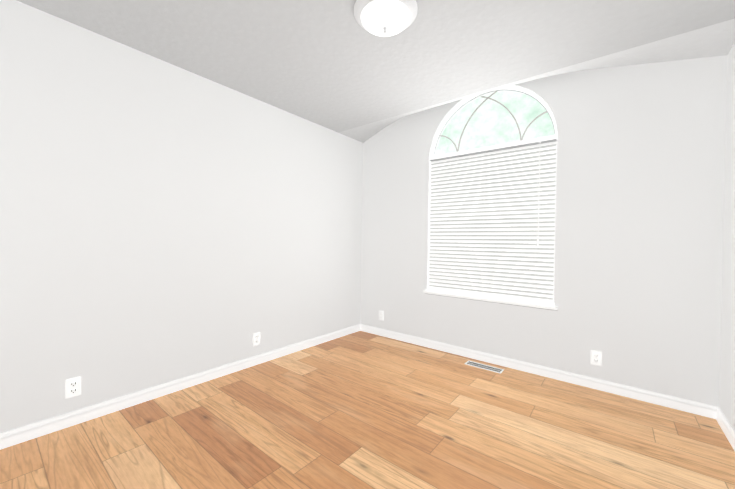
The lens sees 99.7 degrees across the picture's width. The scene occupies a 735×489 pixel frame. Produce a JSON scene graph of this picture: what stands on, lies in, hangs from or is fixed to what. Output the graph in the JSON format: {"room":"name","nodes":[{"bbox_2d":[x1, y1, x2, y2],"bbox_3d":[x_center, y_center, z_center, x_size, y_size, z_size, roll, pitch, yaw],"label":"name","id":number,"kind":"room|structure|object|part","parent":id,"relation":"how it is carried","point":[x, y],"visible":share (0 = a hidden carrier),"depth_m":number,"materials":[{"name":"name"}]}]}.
{"room":"empty bedroom","nodes":[
{"label":"empty bedroom","id":0,"kind":"room"},
{"bbox_2d":[0,0,362,432],"bbox_3d":[-1.246,-0.109,2.572,0.001,2.440,3.750,1,1,39],"label":"wall","id":1,"kind":"structure","parent":0,"point":[161,221],"depth_m":2.18,"materials":[{"name":"white paint"}]},
{"bbox_2d":[65,376,80,398],"bbox_3d":[-1.800,0.875,1.898,0.009,0.114,0.070,1,1,39],"label":"electrical outlet","id":2,"kind":"object","parent":1,"relation":"attached to","point":[73,387],"visible":1,"depth_m":1.90,"materials":[{"name":"white plastic"}]},
{"bbox_2d":[0,324,359,449],"bbox_3d":[-1.261,1.067,2.577,0.013,0.087,3.750,1,1,39],"label":"baseboard","id":3,"kind":"structure","parent":1,"relation":"attached to","point":[15,436],"depth_m":2.18,"materials":[{"name":"white wood"}]},
{"bbox_2d":[253,332,259,345],"bbox_3d":[-1.024,0.876,2.870,0.009,0.114,0.070,1,1,39],"label":"electrical outlet","id":4,"kind":"object","parent":1,"relation":"attached to","point":[256,338],"visible":1,"depth_m":2.87,"materials":[{"name":"white plastic"}]},
{"bbox_2d":[0,331,734,488],"bbox_3d":[-0.037,1.138,1.601,3.145,0.001,3.750,1,1,39],"label":"floor","id":5,"kind":"structure","parent":0,"point":[361,410],"depth_m":1.84,"materials":[{"name":"brown wood"}]},
{"bbox_2d":[464,360,503,373],"bbox_3d":[1.091,1.146,2.907,0.335,0.004,0.112,1,1,39],"label":"floor vent","id":6,"kind":"object","parent":5,"relation":"in","point":[486,367],"visible":1,"depth_m":2.90,"materials":[{"name":"white metal"}]},
{"bbox_2d":[17,0,734,142],"bbox_3d":[0.006,-1.438,1.582,3.145,0.274,3.750,1,1,39],"label":"ceiling","id":7,"kind":"structure","parent":0,"point":[334,65],"depth_m":2.00,"materials":[{"name":"paint"}]},
{"bbox_2d":[354,0,417,36],"bbox_3d":[0.099,-1.238,1.724,0.352,0.126,0.352,1,1,39],"label":"ceiling light fixture","id":8,"kind":"object","parent":7,"relation":"attached to","point":[384,18],"visible":1,"depth_m":1.67,"materials":[{"name":"white glass"}]},
{"bbox_2d":[360,55,726,405],"bbox_3d":[1.187,-0.209,3.098,3.145,2.714,0.105,1,1,39],"label":"wall","id":9,"kind":"structure","parent":0,"point":[640,173],"depth_m":2.45,"materials":[{"name":"white paint"}]},
{"bbox_2d":[379,311,383,320],"bbox_3d":[0.170,0.880,3.830,0.070,0.114,0.009,1,1,39],"label":"electrical outlet","id":10,"kind":"object","parent":9,"relation":"attached to","point":[381,315],"visible":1,"depth_m":3.83,"materials":[{"name":"white plastic"}]},
{"bbox_2d":[423,87,557,310],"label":"window","id":11,"kind":"structure","parent":9,"relation":"in","point":[492,222],"depth_m":3.01,"materials":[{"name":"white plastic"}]},
{"bbox_3d":[1.146,0.535,3.079,1.280,0.030,0.100,1,1,39],"label":"window stool","id":12,"kind":"part","parent":11,"relation":"part of","materials":[{"name":"white wood"}]},
{"bbox_3d":[1.155,0.506,3.090,1.212,0.020,0.052,1,1,39],"label":"blind rail","id":13,"kind":"part","parent":11,"relation":"part of","materials":[{"name":"white plastic"}]},
{"bbox_2d":[440,91,546,151],"bbox_3d":[1.218,-1.240,3.121,1.053,0.571,0.010,1,1,39],"label":"window grille","id":14,"kind":"object","parent":11,"relation":"attached to","point":[528,93],"depth_m":3.14,"materials":[{"name":"grey"}]},
{"bbox_2d":[360,324,717,418],"bbox_3d":[1.129,1.104,3.061,3.145,0.087,0.013,1,1,39],"label":"baseboard","id":15,"kind":"structure","parent":9,"relation":"attached to","point":[684,404],"depth_m":2.62,"materials":[{"name":"white wood"}]},
{"bbox_2d":[591,350,601,365],"bbox_3d":[1.841,0.915,2.497,0.070,0.114,0.009,1,1,39],"label":"electrical outlet","id":16,"kind":"object","parent":9,"relation":"attached to","point":[596,357],"visible":1,"depth_m":2.49,"materials":[{"name":"white plastic"}]},
{"bbox_2d":[719,43,734,430],"bbox_3d":[1.212,-0.054,0.611,0.001,2.440,3.750,1,1,39],"label":"wall","id":17,"kind":"structure","parent":0,"point":[727,377],"depth_m":1.97,"materials":[{"name":"white paint"}]},
{"bbox_2d":[716,406,734,450],"bbox_3d":[1.188,1.122,0.624,0.013,0.087,3.750,1,1,39],"label":"baseboard","id":18,"kind":"structure","parent":17,"relation":"attached to","point":[725,426],"depth_m":1.91,"materials":[{"name":"white wood"}]}
]}

